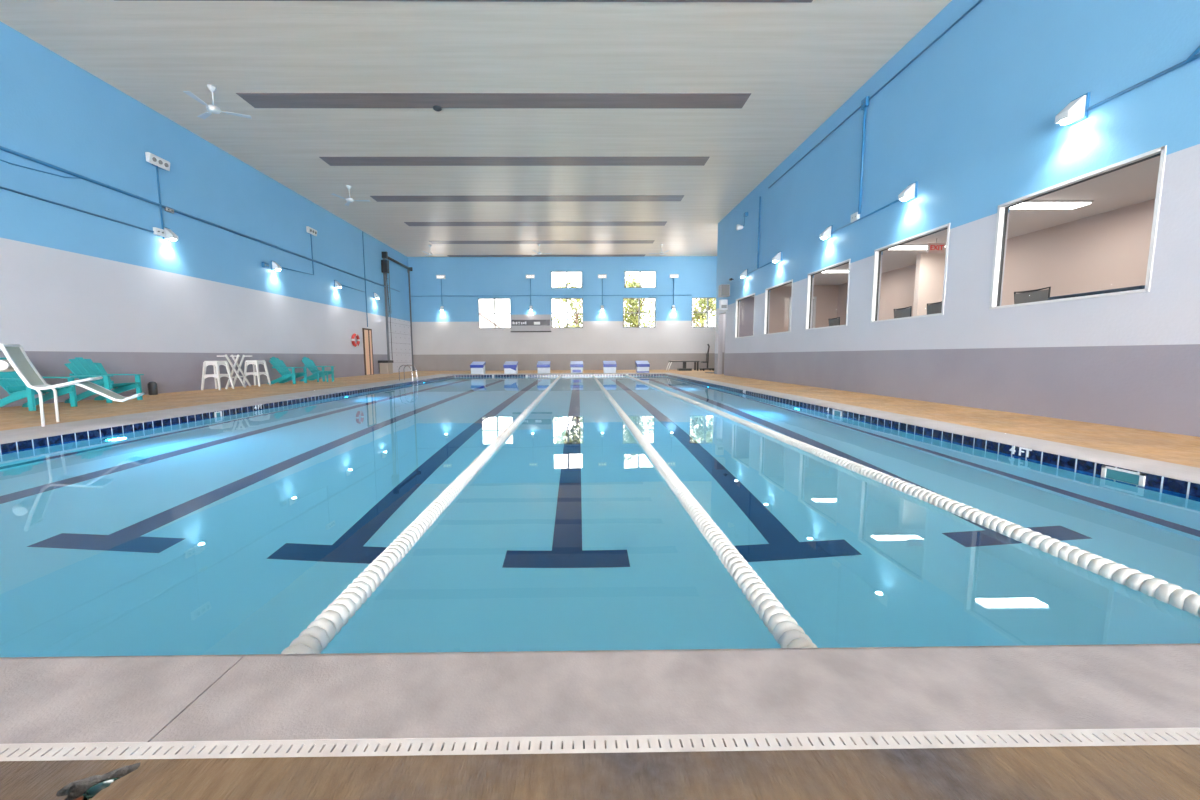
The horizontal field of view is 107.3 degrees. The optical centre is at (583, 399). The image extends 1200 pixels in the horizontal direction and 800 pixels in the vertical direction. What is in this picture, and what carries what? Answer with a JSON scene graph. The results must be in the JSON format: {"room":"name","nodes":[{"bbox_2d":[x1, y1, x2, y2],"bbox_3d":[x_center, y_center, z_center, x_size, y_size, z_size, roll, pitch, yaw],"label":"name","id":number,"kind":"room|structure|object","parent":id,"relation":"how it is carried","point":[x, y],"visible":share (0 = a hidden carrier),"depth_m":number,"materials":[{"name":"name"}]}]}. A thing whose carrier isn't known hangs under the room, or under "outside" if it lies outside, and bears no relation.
{"room":"indoor swimming pool","nodes":[
{"label":"indoor swimming pool","id":0,"kind":"room"},
{"bbox_2d":[0,21,407,407],"bbox_3d":[-11.473,-3.697,9.340,0.200,7.510,40.914,0,6,-1],"label":"wall","id":1,"kind":"structure","parent":0,"point":[126,299],"depth_m":11.60,"materials":[{"name":"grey paint"}]},
{"bbox_2d":[0,186,153,232],"bbox_3d":[-11.252,-3.333,0.452,0.044,0.044,22.750,0,6,-1],"label":"conduit","id":2,"kind":"object","parent":1,"relation":"attached to","point":[1,187],"visible":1,"depth_m":9.77,"materials":[{"name":"blue metal"}]},
{"bbox_2d":[145,152,169,170],"bbox_3d":[-11.318,-6.335,11.736,0.190,0.256,0.580,0,6,-1],"label":"fitting","id":3,"kind":"object","parent":1,"relation":"attached to","point":[151,158],"visible":1,"depth_m":11.67,"materials":[{"name":"white metal"}]},
{"bbox_2d":[153,227,164,236],"bbox_3d":[-11.327,-4.490,11.798,0.100,0.180,0.260,0,6,-1],"label":"junction box","id":4,"kind":"object","parent":1,"relation":"attached to","point":[157,231],"visible":1,"depth_m":11.77,"materials":[{"name":"white"}]},
{"bbox_2d":[156,166,163,229],"bbox_3d":[-11.348,-5.422,11.826,0.041,1.650,0.041,2,6,22],"label":"conduit","id":5,"kind":"object","parent":1,"relation":"attached to","point":[157,172],"visible":1,"depth_m":11.81,"materials":[{"name":"blue"}]},
{"bbox_2d":[163,227,178,240],"bbox_3d":[-11.280,-4.537,12.065,0.250,0.340,0.220,0,6,-1],"label":"wall light","id":6,"kind":"object","parent":1,"relation":"attached to","point":[170,235],"visible":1,"depth_m":12.00,"materials":[{"name":"white"}]},
{"bbox_2d":[0,146,399,291],"bbox_3d":[-11.325,-4.882,8.362,0.080,0.080,38.800,0,6,-1],"label":"conduit","id":7,"kind":"object","parent":1,"relation":"attached to","point":[5,149],"visible":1,"depth_m":11.46,"materials":[{"name":"blue metal"}]},
{"bbox_2d":[0,159,79,178],"bbox_3d":[-11.246,-3.873,-0.479,0.028,0.227,21.004,0,6,-1],"label":"conduit","id":8,"kind":"object","parent":7,"relation":"hanging from","point":[0,159],"visible":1,"depth_m":9.17,"materials":[{"name":"blue"}]},
{"bbox_2d":[362,231,367,326],"bbox_3d":[-11.466,-6.324,23.192,0.044,4.900,0.044,0,6,-1],"label":"conduit","id":9,"kind":"object","parent":1,"relation":"attached to","point":[362,231],"visible":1,"depth_m":23.19,"materials":[{"name":"blue"}]},
{"bbox_2d":[362,328,373,374],"bbox_3d":[-11.457,-2.573,23.564,0.102,2.460,0.920,0,6,-1],"label":"door","id":10,"kind":"structure","parent":1,"relation":"in","point":[367,333],"depth_m":23.54,"materials":[{"name":"brown wood"}]},
{"bbox_2d":[381,252,413,372],"bbox_3d":[-11.373,-5.222,27.523,0.380,6.950,4.300,0,6,-1],"label":"door","id":11,"kind":"structure","parent":1,"relation":"in","point":[397,304],"depth_m":27.43,"materials":[{"name":"paint"}]},
{"bbox_2d":[0,0,951,256],"bbox_3d":[-0.264,-7.601,9.070,22.657,0.200,40.914,0,6,-1],"label":"ceiling","id":12,"kind":"structure","parent":0,"point":[798,63],"depth_m":10.76,"materials":[{"name":"white paint"}]},
{"bbox_2d":[183,84,251,118],"bbox_3d":[-8.898,-7.330,10.831,1.175,0.600,1.357,-3,6,-29],"label":"ceiling fan","id":13,"kind":"object","parent":12,"relation":"hanging from","point":[212,108],"visible":1,"depth_m":10.74,"materials":[{"name":"white metal"}]},
{"bbox_2d":[331,185,369,205],"bbox_3d":[-8.876,-7.947,17.043,1.175,0.600,1.357,-1,6,-6],"label":"ceiling fan","id":14,"kind":"object","parent":12,"relation":"hanging from","point":[349,200],"visible":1,"depth_m":16.99,"materials":[{"name":"white"}]},
{"bbox_2d":[129,0,812,2],"bbox_3d":[-2.177,-7.369,7.855,12.890,0.022,0.660,0,6,-1],"label":"trim","id":15,"kind":"structure","parent":12,"relation":"attached to","point":[798,1],"depth_m":8.18,"materials":[{"name":"grey metal"}]},
{"bbox_2d":[236,93,750,107],"bbox_3d":[-2.215,-7.719,11.383,12.890,0.022,0.660,0,6,-1],"label":"ceiling beam","id":16,"kind":"structure","parent":12,"relation":"attached to","point":[257,100],"depth_m":11.35,"materials":[{"name":"grey metal"}]},
{"bbox_2d":[319,157,708,165],"bbox_3d":[-2.252,-8.069,14.910,12.890,0.022,0.660,0,6,-1],"label":"trim","id":17,"kind":"structure","parent":12,"relation":"attached to","point":[332,161],"depth_m":14.90,"materials":[{"name":"grey metal"}]},
{"bbox_2d":[370,195,683,201],"bbox_3d":[-2.289,-8.419,18.438,12.890,0.022,0.660,0,6,-1],"label":"trim","id":18,"kind":"structure","parent":12,"relation":"attached to","point":[596,197],"depth_m":18.43,"materials":[{"name":"grey metal"}]},
{"bbox_2d":[404,222,666,225],"bbox_3d":[-2.326,-8.770,21.965,12.890,0.022,0.660,0,6,-1],"label":"trim","id":19,"kind":"structure","parent":12,"relation":"attached to","point":[407,223],"depth_m":21.96,"materials":[{"name":"grey metal"}]},
{"bbox_2d":[429,240,654,243],"bbox_3d":[-2.363,-9.120,25.492,12.890,0.022,0.660,0,6,-1],"label":"trim","id":20,"kind":"structure","parent":12,"relation":"attached to","point":[591,241],"depth_m":25.50,"materials":[{"name":"grey metal"}]},
{"bbox_2d":[407,256,716,370],"bbox_3d":[-0.459,-5.775,29.708,22.657,7.510,0.200,0,6,-1],"label":"wall","id":21,"kind":"structure","parent":0,"point":[450,339],"depth_m":29.60,"materials":[{"name":"grey paint"}]},
{"bbox_2d":[478,298,510,327],"bbox_3d":[-5.940,-5.809,29.616,2.160,1.990,0.080,0,6,-1],"label":"window","id":22,"kind":"structure","parent":21,"relation":"in","point":[493,312],"depth_m":29.60,"materials":[{"name":"grey"}]},
{"bbox_2d":[511,315,550,331],"bbox_3d":[-3.505,-5.127,29.554,2.720,1.160,0.170,0,6,-1],"label":"scoreboard","id":23,"kind":"object","parent":21,"relation":"attached to","point":[519,323],"visible":1,"depth_m":29.49,"materials":[{"name":"grey"}]},
{"bbox_2d":[447,255,644,256],"bbox_3d":[-2.401,-9.470,29.020,12.890,0.022,0.660,0,6,-1],"label":"trim","id":24,"kind":"structure","parent":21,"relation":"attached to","point":[447,255],"depth_m":28.97,"materials":[{"name":"grey metal"}]},
{"bbox_2d":[551,271,581,287],"bbox_3d":[-1.101,-8.018,29.448,2.080,1.110,0.080,0,6,-1],"label":"window","id":25,"kind":"structure","parent":21,"relation":"in","point":[559,279],"depth_m":29.45,"materials":[{"name":"grey"}]},
{"bbox_2d":[551,298,582,327],"bbox_3d":[-1.085,-5.838,29.665,2.130,1.990,0.080,0,6,-1],"label":"window","id":26,"kind":"structure","parent":21,"relation":"in","point":[565,312],"depth_m":29.65,"materials":[{"name":"grey"}]},
{"bbox_2d":[500,295,684,295],"bbox_3d":[-2.113,-6.962,29.442,18.757,0.044,0.044,0,6,-1],"label":"conduit","id":27,"kind":"object","parent":21,"relation":"attached to","point":[500,295],"visible":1,"depth_m":29.45,"materials":[{"name":"blue metal"}]},
{"bbox_2d":[623,298,655,327],"bbox_3d":[3.764,-5.867,29.713,2.210,1.990,0.080,0,6,-1],"label":"window","id":28,"kind":"structure","parent":21,"relation":"in","point":[637,312],"depth_m":29.70,"materials":[{"name":"grey"}]},
{"bbox_2d":[624,271,655,287],"bbox_3d":[3.799,-8.047,29.497,2.120,1.110,0.080,0,6,-1],"label":"window","id":29,"kind":"structure","parent":21,"relation":"in","point":[632,279],"depth_m":29.50,"materials":[{"name":"grey"}]},
{"bbox_2d":[691,297,715,327],"bbox_3d":[8.379,-5.895,29.759,2.180,1.990,0.080,0,6,-1],"label":"window","id":30,"kind":"structure","parent":21,"relation":"in","point":[704,308],"depth_m":29.75,"materials":[{"name":"grey"}]},
{"bbox_2d":[0,369,1199,799],"bbox_3d":[-0.225,-0.018,9.723,22.257,0.001,40.714,0,6,-1],"label":"floor","id":31,"kind":"structure","parent":0,"point":[1133,772],"depth_m":1.01,"materials":[{"name":"brown wood"}]},
{"bbox_2d":[0,358,78,410],"bbox_3d":[-10.516,-0.318,8.351,1.060,0.971,0.800,0,6,1],"label":"chair","id":32,"kind":"object","parent":31,"relation":"on","point":[11,382],"visible":0.6,"depth_m":8.23,"materials":[{"name":"teal plastic"}]},
{"bbox_2d":[0,343,144,426],"bbox_3d":[-7.480,-0.237,6.482,1.392,1.150,0.542,-4,7,-34],"label":"lounger","id":33,"kind":"object","parent":31,"relation":"on","point":[17,360],"visible":1,"depth_m":6.27,"materials":[{"name":"white plastic"}]},
{"bbox_2d":[0,360,14,371],"bbox_3d":[-7.984,-0.474,6.110,0.170,0.170,0.506,-4,7,-34],"label":"pillow","id":34,"kind":"object","parent":33,"relation":"on","point":[5,366],"depth_m":5.97,"materials":[{"name":"white fabric"}]},
{"bbox_2d":[56,762,139,799],"bbox_3d":[-1.081,0.879,0.979,0.134,0.049,0.071,-3,6,-24],"label":"pocket","id":35,"kind":"object","parent":31,"relation":"in","point":[86,788],"visible":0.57,"depth_m":0.99,"materials":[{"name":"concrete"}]},
{"bbox_2d":[64,357,143,402],"bbox_3d":[-10.570,-0.451,9.694,1.060,0.971,0.800,0,6,-1],"label":"chair","id":36,"kind":"object","parent":31,"relation":"on","point":[82,368],"visible":0.91,"depth_m":9.66,"materials":[{"name":"teal plastic"}]},
{"bbox_2d":[147,382,157,394],"bbox_3d":[-11.153,-0.304,11.431,0.180,0.340,0.177,0,6,-1],"label":"canister","id":37,"kind":"object","parent":31,"relation":"on","point":[152,386],"visible":0.98,"depth_m":11.37,"materials":[{"name":"grey"}]},
{"bbox_2d":[201,361,234,389],"bbox_3d":[-10.957,-0.740,13.199,0.555,0.864,0.565,0,6,-1],"label":"plastic stool","id":38,"kind":"object","parent":31,"relation":"on","point":[216,364],"visible":1,"depth_m":12.99,"materials":[{"name":"white plastic"}]},
{"bbox_2d":[217,355,251,388],"bbox_3d":[-10.936,-0.902,13.957,0.298,1.058,1.282,0,6,-1],"label":"table","id":39,"kind":"object","parent":31,"relation":"on","point":[226,356],"visible":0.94,"depth_m":13.88,"materials":[{"name":"white plastic"}]},
{"bbox_2d":[243,360,270,385],"bbox_3d":[-10.973,-0.900,14.811,0.555,0.864,0.565,0,6,-1],"label":"plastic stool","id":40,"kind":"object","parent":31,"relation":"on","point":[255,363],"visible":0.98,"depth_m":14.61,"materials":[{"name":"white plastic"}]},
{"bbox_2d":[268,357,307,383],"bbox_3d":[-10.767,-1.080,16.032,1.060,0.971,0.800,0,6,-1],"label":"chair","id":41,"kind":"object","parent":31,"relation":"on","point":[279,365],"visible":0.98,"depth_m":15.97,"materials":[{"name":"teal plastic"}]},
{"bbox_2d":[300,357,334,380],"bbox_3d":[-10.786,-1.260,17.853,1.060,0.971,0.800,0,6,-1],"label":"chair","id":42,"kind":"object","parent":31,"relation":"on","point":[310,364],"visible":0.82,"depth_m":17.71,"materials":[{"name":"teal plastic"}]},
{"bbox_2d":[316,371,333,381],"bbox_3d":[-9.976,-0.911,17.060,0.440,0.425,0.436,0,6,-1],"label":"side table","id":43,"kind":"object","parent":31,"relation":"on","point":[316,371],"visible":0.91,"depth_m":16.88,"materials":[{"name":"teal plastic"}]},
{"bbox_2d":[378,360,392,373],"bbox_3d":[-11.212,-1.872,25.094,0.560,0.760,0.760,0,6,-1],"label":"waste bin","id":44,"kind":"object","parent":31,"relation":"on","point":[385,366],"visible":0.99,"depth_m":24.77,"materials":[{"name":"beige plastic"}]},
{"bbox_2d":[470,361,485,373],"bbox_3d":[-5.862,-1.802,24.564,0.720,0.672,0.761,0,6,-1],"label":"starting block","id":45,"kind":"object","parent":31,"relation":"on","point":[476,367],"visible":1,"depth_m":24.30,"materials":[{"name":"white plastic"}]},
{"bbox_2d":[503,361,517,373],"bbox_3d":[-4.029,-1.812,24.582,0.720,0.672,0.761,0,6,-1],"label":"starting block","id":46,"kind":"object","parent":31,"relation":"on","point":[510,367],"visible":0.98,"depth_m":24.32,"materials":[{"name":"white plastic"}]},
{"bbox_2d":[537,361,550,373],"bbox_3d":[-2.196,-1.823,24.600,0.720,0.672,0.761,0,6,-1],"label":"starting block","id":47,"kind":"object","parent":31,"relation":"on","point":[543,367],"visible":0.97,"depth_m":24.34,"materials":[{"name":"white"}]},
{"bbox_2d":[570,361,582,372],"bbox_3d":[-0.363,-1.834,24.619,0.720,0.672,0.761,0,6,-1],"label":"starting block","id":48,"kind":"object","parent":31,"relation":"on","point":[576,366],"visible":0.97,"depth_m":24.35,"materials":[{"name":"white"}]},
{"bbox_2d":[0,728,1199,760],"bbox_3d":[-0.751,0.869,1.071,13.750,0.050,0.048,0,6,-1],"label":"drain grate","id":49,"kind":"object","parent":31,"relation":"in","point":[1142,736],"visible":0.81,"depth_m":1.08,"materials":[{"name":"white plastic"}]},
{"bbox_2d":[603,361,616,372],"bbox_3d":[1.470,-1.845,24.637,0.720,0.672,0.761,0,6,-1],"label":"starting block","id":50,"kind":"object","parent":31,"relation":"on","point":[608,366],"visible":1,"depth_m":24.38,"materials":[{"name":"white"}]},
{"bbox_2d":[635,361,649,372],"bbox_3d":[3.303,-1.856,24.655,0.720,0.672,0.761,0,6,-1],"label":"starting block","id":51,"kind":"object","parent":31,"relation":"on","point":[641,366],"visible":1,"depth_m":24.39,"materials":[{"name":"white plastic"}]},
{"bbox_2d":[666,361,699,370],"bbox_3d":[6.261,-2.169,27.912,1.958,0.640,0.800,0,6,-1],"label":"picnic table","id":52,"kind":"object","parent":31,"relation":"on","point":[684,368],"visible":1,"depth_m":27.69,"materials":[{"name":"grey"}]},
{"bbox_2d":[700,344,713,370],"bbox_3d":[7.751,-2.676,27.575,0.758,1.682,0.650,0,6,-1],"label":"lift","id":53,"kind":"object","parent":31,"relation":"on","point":[707,353],"visible":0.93,"depth_m":27.39,"materials":[{"name":"grey"}]},
{"bbox_2d":[0,374,1199,497],"bbox_3d":[-1.156,0.400,12.888,11.500,1.349,22.890,0,6,-1],"label":"pool edge","id":54,"kind":"object","parent":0,"point":[1165,483],"visible":0.06,"depth_m":6.13,"materials":[{"name":"blue tile"}]},
{"bbox_2d":[0,405,244,443],"bbox_3d":[-7.268,0.431,7.076,0.840,0.300,3.811,0,6,-1],"label":"trim","id":55,"kind":"structure","parent":54,"relation":"attached to","point":[29,433],"depth_m":6.54,"materials":[{"name":"paint"}]},
{"bbox_2d":[0,655,245,743],"bbox_3d":[-2.841,0.987,1.256,3.528,0.300,0.340,0,6,-1],"label":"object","id":56,"kind":"structure","parent":54,"relation":"attached to","point":[77,699],"depth_m":1.24,"materials":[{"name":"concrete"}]},
{"bbox_2d":[205,390,343,406],"bbox_3d":[-7.308,0.054,10.872,0.840,0.300,3.811,0,6,-1],"label":"trim","id":57,"kind":"structure","parent":54,"relation":"attached to","point":[284,397],"depth_m":10.29,"materials":[{"name":"paint"}]},
{"bbox_2d":[321,382,397,391],"bbox_3d":[-7.348,-0.323,14.668,0.840,0.300,3.811,0,6,-1],"label":"trim","id":58,"kind":"structure","parent":54,"relation":"attached to","point":[376,384],"depth_m":14.33,"materials":[{"name":"paint"}]},
{"bbox_2d":[383,377,431,383],"bbox_3d":[-7.388,-0.700,18.464,0.840,0.300,3.811,0,6,-1],"label":"trim","id":59,"kind":"structure","parent":54,"relation":"attached to","point":[423,378],"depth_m":17.98,"materials":[{"name":"paint"}]},
{"bbox_2d":[495,373,558,374],"bbox_3d":[-3.085,-1.312,24.416,3.528,0.300,0.430,0,6,-1],"label":"trim","id":60,"kind":"structure","parent":54,"relation":"attached to","point":[517,373],"depth_m":24.20,"materials":[{"name":"paint"}]},
{"bbox_2d":[0,376,1199,656],"bbox_3d":[-1.159,-0.167,12.832,11.500,0.001,22.890,0,6,-1],"label":"pool water","id":61,"kind":"object","parent":54,"relation":"in","point":[231,534],"visible":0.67,"depth_m":2.77,"materials":[{"name":"blue liquid"}]},
{"bbox_2d":[281,375,560,653],"bbox_3d":[-1.153,-0.190,12.837,0.116,0.140,22.866,0,6,-1],"label":"lane rope","id":62,"kind":"object","parent":61,"relation":"on","point":[323,629],"visible":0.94,"depth_m":2.22,"materials":[{"name":"white plastic"}]},
{"bbox_2d":[593,374,817,647],"bbox_3d":[0.680,-0.201,12.855,0.116,0.140,22.866,0,6,-1],"label":"lane rope","id":63,"kind":"object","parent":61,"relation":"on","point":[784,628],"visible":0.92,"depth_m":2.24,"materials":[{"name":"white plastic"}]},
{"bbox_2d":[626,374,1199,615],"bbox_3d":[2.513,-0.212,12.873,0.116,0.140,22.866,0,6,-1],"label":"lane rope","id":64,"kind":"object","parent":61,"relation":"on","point":[1175,595],"visible":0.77,"depth_m":2.63,"materials":[{"name":"white plastic"}]},
{"bbox_2d":[150,643,1199,741],"bbox_3d":[0.559,0.967,1.290,3.264,0.300,0.340,0,6,-1],"label":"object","id":65,"kind":"structure","parent":54,"relation":"attached to","point":[1108,686],"depth_m":1.24,"materials":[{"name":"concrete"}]},
{"bbox_2d":[704,381,752,389],"bbox_3d":[4.766,-0.395,14.789,0.390,0.300,3.811,0,6,-1],"label":"trim","id":66,"kind":"structure","parent":54,"relation":"attached to","point":[740,387],"depth_m":14.37,"materials":[{"name":"paint"}]},
{"bbox_2d":[741,388,824,402],"bbox_3d":[4.806,-0.018,10.992,0.390,0.300,3.811,0,6,-1],"label":"trim","id":67,"kind":"structure","parent":54,"relation":"attached to","point":[756,390],"depth_m":10.48,"materials":[{"name":"paint"}]},
{"bbox_2d":[808,401,1001,436],"bbox_3d":[4.846,0.358,7.196,0.390,0.300,3.811,0,6,-1],"label":"trim","id":68,"kind":"structure","parent":54,"relation":"attached to","point":[963,430],"depth_m":6.45,"materials":[{"name":"paint"}]},
{"bbox_2d":[1009,446,1031,456],"bbox_3d":[4.674,0.549,4.719,0.008,0.090,0.232,0,6,-1],"label":"depth marker","id":69,"kind":"object","parent":54,"relation":"attached to","point":[1013,447],"visible":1,"depth_m":4.71,"materials":[{"name":"white"}]},
{"bbox_2d":[973,433,1199,483],"bbox_3d":[4.886,0.735,3.400,0.390,0.300,3.811,0,6,-1],"label":"trim","id":70,"kind":"structure","parent":54,"relation":"attached to","point":[1144,465],"depth_m":4.09,"materials":[{"name":"paint"}]},
{"bbox_2d":[1101,465,1145,484],"bbox_3d":[4.679,0.678,3.832,0.014,0.150,0.300,0,6,-1],"label":"skimmer","id":71,"kind":"object","parent":54,"relation":"attached to","point":[1125,475],"visible":0.59,"depth_m":3.82,"materials":[{"name":"white plastic"}]},
{"bbox_2d":[722,314,724,373],"bbox_3d":[8.839,-5.092,22.362,3.818,7.510,0.180,0,6,-1],"label":"wall","id":72,"kind":"structure","parent":0,"point":[724,314],"depth_m":22.48,"materials":[{"name":"grey paint"}]},
{"bbox_2d":[739,297,753,336],"bbox_3d":[8.322,-2.915,20.347,2.718,3.580,0.150,0,6,-1],"label":"wall","id":73,"kind":"structure","parent":0,"point":[746,305],"depth_m":20.18,"materials":[{"name":"grey paint"}]},
{"bbox_2d":[769,285,838,332],"bbox_3d":[8.354,-3.106,16.962,2.718,2.530,0.150,0,6,-1],"label":"wall","id":74,"kind":"structure","parent":0,"point":[827,295],"depth_m":16.84,"materials":[{"name":"beige paint"}]},
{"bbox_2d":[788,297,816,330],"bbox_3d":[8.365,-2.882,16.884,1.000,2.100,0.050,0,6,-1],"label":"door","id":75,"kind":"structure","parent":74,"relation":"in","point":[814,298],"depth_m":16.83,"materials":[{"name":"white paint"}]},
{"bbox_2d":[913,253,945,315],"bbox_3d":[9.293,-2.590,11.717,0.950,2.530,0.150,0,6,-1],"label":"wall","id":76,"kind":"structure","parent":0,"point":[930,267],"depth_m":11.60,"materials":[{"name":"beige paint"}]},
{"bbox_2d":[752,156,1159,296],"bbox_3d":[8.565,-3.314,5.738,2.918,0.100,33.250,0,6,-1],"label":"ceiling","id":77,"kind":"structure","parent":0,"point":[1136,183],"depth_m":8.06,"materials":[{"name":"white paint"}]},
{"bbox_2d":[822,269,848,272],"bbox_3d":[8.139,-4.040,13.827,1.240,0.050,0.320,0,6,-1],"label":"ceiling light","id":78,"kind":"object","parent":77,"relation":"attached to","point":[830,270],"visible":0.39,"depth_m":13.76,"materials":[{"name":"white"}]},
{"bbox_2d":[888,245,945,249],"bbox_3d":[8.171,-3.741,10.812,1.240,0.050,0.320,0,6,-1],"label":"ceiling light","id":79,"kind":"object","parent":77,"relation":"attached to","point":[900,247],"visible":0.5,"depth_m":10.73,"materials":[{"name":"white plastic"}]},
{"bbox_2d":[927,239,944,252],"bbox_3d":[8.099,-3.536,10.125,0.380,0.320,0.046,0,6,-1],"label":"exit sign","id":80,"kind":"object","parent":77,"relation":"hanging from","point":[936,247],"visible":1,"depth_m":10.11,"materials":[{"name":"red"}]},
{"bbox_2d":[1010,200,1093,208],"bbox_3d":[8.203,-3.440,7.787,1.240,0.050,0.320,0,6,-1],"label":"ceiling light","id":81,"kind":"object","parent":77,"relation":"attached to","point":[1032,204],"visible":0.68,"depth_m":7.69,"materials":[{"name":"white plastic"}]},
{"bbox_2d":[1010,203,1090,208],"bbox_3d":[8.203,-3.425,7.788,1.200,0.020,0.280,0,6,-1],"label":"diffuser","id":82,"kind":"object","parent":81,"relation":"attached to","point":[1023,205],"depth_m":7.75,"materials":[{"name":"white plastic"}]},
{"bbox_2d":[714,0,1199,436],"bbox_3d":[7.014,-3.438,5.800,0.180,7.510,33.430,0,6,-1],"label":"wall","id":83,"kind":"structure","parent":0,"point":[971,119],"depth_m":7.49,"materials":[{"name":"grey paint"}]},
{"bbox_2d":[718,312,725,373],"bbox_3d":[6.861,-2.739,21.580,0.210,3.000,1.000,0,6,-1],"label":"door","id":84,"kind":"structure","parent":83,"relation":"in","point":[720,335],"depth_m":22.03,"materials":[{"name":"grey metal"}]},
{"bbox_2d":[719,299,727,309],"bbox_3d":[6.599,-4.478,20.797,0.340,0.480,0.290,0,6,-1],"label":"electrical box","id":85,"kind":"object","parent":83,"relation":"attached to","point":[723,304],"depth_m":20.66,"materials":[{"name":"white"}]},
{"bbox_2d":[718,284,729,296],"bbox_3d":[6.558,-5.075,20.534,0.420,0.540,0.415,0,6,-1],"label":"wall speaker","id":86,"kind":"object","parent":83,"relation":"attached to","point":[724,289],"visible":1,"depth_m":20.34,"materials":[{"name":"grey"}]},
{"bbox_2d":[721,285,729,295],"bbox_3d":[6.550,-5.055,20.334,0.360,0.480,0.015,0,6,-1],"label":"grille","id":87,"kind":"object","parent":86,"relation":"attached to","point":[725,289],"depth_m":20.33,"materials":[{"name":"grey metal"}]},
{"bbox_2d":[735,293,754,337],"bbox_3d":[6.855,-3.499,18.610,0.142,1.704,2.124,0,6,-1],"label":"window","id":88,"kind":"structure","parent":83,"relation":"in","point":[753,294],"depth_m":19.56,"materials":[{"name":"white paint"}]},
{"bbox_2d":[757,196,760,268],"bbox_3d":[6.745,-6.413,16.943,0.065,2.670,0.065,2,6,22],"label":"conduit","id":89,"kind":"object","parent":83,"relation":"attached to","point":[760,196],"visible":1,"depth_m":16.92,"materials":[{"name":"blue"}]},
{"bbox_2d":[764,279,792,334],"bbox_3d":[6.888,-3.192,15.526,0.142,1.704,2.124,0,6,-1],"label":"window","id":90,"kind":"structure","parent":83,"relation":"in","point":[766,312],"depth_m":16.47,"materials":[{"name":"white paint"}]},
{"bbox_2d":[820,225,832,239],"bbox_3d":[6.728,-4.644,12.244,0.250,0.340,0.220,0,6,-1],"label":"wall light","id":91,"kind":"object","parent":83,"relation":"attached to","point":[826,234],"visible":1,"depth_m":12.16,"materials":[{"name":"white"}]},
{"bbox_2d":[805,259,850,329],"bbox_3d":[6.920,-2.890,12.476,0.142,1.704,2.114,0,6,-1],"label":"window","id":92,"kind":"structure","parent":83,"relation":"in","point":[810,275],"depth_m":13.40,"materials":[{"name":"white paint"}]},
{"bbox_2d":[858,107,866,213],"bbox_3d":[6.810,-5.885,10.765,0.065,2.600,0.065,2,6,22],"label":"conduit","id":93,"kind":"object","parent":83,"relation":"attached to","point":[865,108],"visible":1,"depth_m":10.75,"materials":[{"name":"blue metal"}]},
{"bbox_2d":[831,200,899,232],"bbox_3d":[6.839,-4.455,10.732,0.044,0.044,2.750,0,6,-1],"label":"conduit","id":94,"kind":"object","parent":83,"relation":"attached to","point":[896,200],"visible":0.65,"depth_m":10.58,"materials":[{"name":"blue"}]},
{"bbox_2d":[768,0,981,187],"bbox_3d":[6.909,-6.388,2.576,0.040,0.060,27.200,0,6,-1],"label":"conduit","id":95,"kind":"object","parent":83,"relation":"attached to","point":[979,1],"visible":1,"depth_m":9.60,"materials":[{"name":"blue metal"}]},
{"bbox_2d":[898,181,917,201],"bbox_3d":[6.760,-4.343,9.210,0.250,0.340,0.220,0,6,-1],"label":"wall light","id":96,"kind":"object","parent":83,"relation":"attached to","point":[910,193],"visible":1,"depth_m":9.13,"materials":[{"name":"white"}]},
{"bbox_2d":[870,223,949,322],"bbox_3d":[6.952,-2.588,9.436,0.142,1.704,2.124,0,6,-1],"label":"window","id":97,"kind":"structure","parent":83,"relation":"in","point":[877,253],"depth_m":9.89,"materials":[{"name":"white paint"}]},
{"bbox_2d":[1055,92,1089,125],"bbox_3d":[6.792,-4.039,6.145,0.250,0.340,0.220,0,6,-1],"label":"wall light","id":98,"kind":"object","parent":83,"relation":"attached to","point":[1076,111],"visible":1,"depth_m":6.07,"materials":[{"name":"white metal"}]},
{"bbox_2d":[989,145,1166,308],"bbox_3d":[6.984,-2.284,6.376,0.142,1.704,2.114,0,6,-1],"label":"window","id":99,"kind":"structure","parent":83,"relation":"in","point":[1002,213],"depth_m":6.29,"materials":[{"name":"white paint"}]},
{"bbox_2d":[1088,53,1199,109],"bbox_3d":[6.912,-3.745,3.783,0.044,0.044,4.480,0,6,-1],"label":"conduit","id":100,"kind":"object","parent":83,"relation":"attached to","point":[1197,55],"visible":1,"depth_m":5.41,"materials":[{"name":"blue metal"}]},
{"bbox_2d":[837,199,1154,324],"bbox_3d":[9.908,-1.491,5.933,0.150,3.580,33.250,0,6,-1],"label":"wall","id":101,"kind":"structure","parent":0,"point":[1110,249],"depth_m":8.85,"materials":[{"name":"beige paint"}]},
{"bbox_3d":[8.488,-0.595,4.977,2.718,0.100,31.200,0,6,-1],"label":"floor","id":102,"kind":"structure","parent":0,"visible":0},
{"bbox_2d":[894,306,911,318],"bbox_3d":[7.654,-1.660,10.289,0.577,0.982,0.560,0,6,-1],"label":"office chair","id":103,"kind":"object","parent":102,"relation":"on","point":[901,312],"visible":0.27,"depth_m":10.21,"materials":[{"name":"grey"}]},
{"bbox_2d":[927,301,941,314],"bbox_3d":[7.664,-1.567,9.296,0.577,0.992,0.560,0,6,4],"label":"office chair","id":104,"kind":"object","parent":102,"relation":"on","point":[933,308],"visible":0.16,"depth_m":9.30,"materials":[{"name":"grey"}]},
{"bbox_2d":[1014,287,1050,303],"bbox_3d":[7.684,-1.362,7.382,0.577,0.962,0.560,-1,6,-4],"label":"office chair","id":105,"kind":"object","parent":102,"relation":"on","point":[1035,295],"visible":0.22,"depth_m":7.30,"materials":[{"name":"grey"}]},
{"bbox_2d":[1047,285,1144,299],"bbox_3d":[7.669,-1.184,6.447,0.620,0.790,1.200,0,6,-1],"label":"table","id":106,"kind":"object","parent":102,"relation":"on","point":[1140,286],"visible":0.12,"depth_m":6.30,"materials":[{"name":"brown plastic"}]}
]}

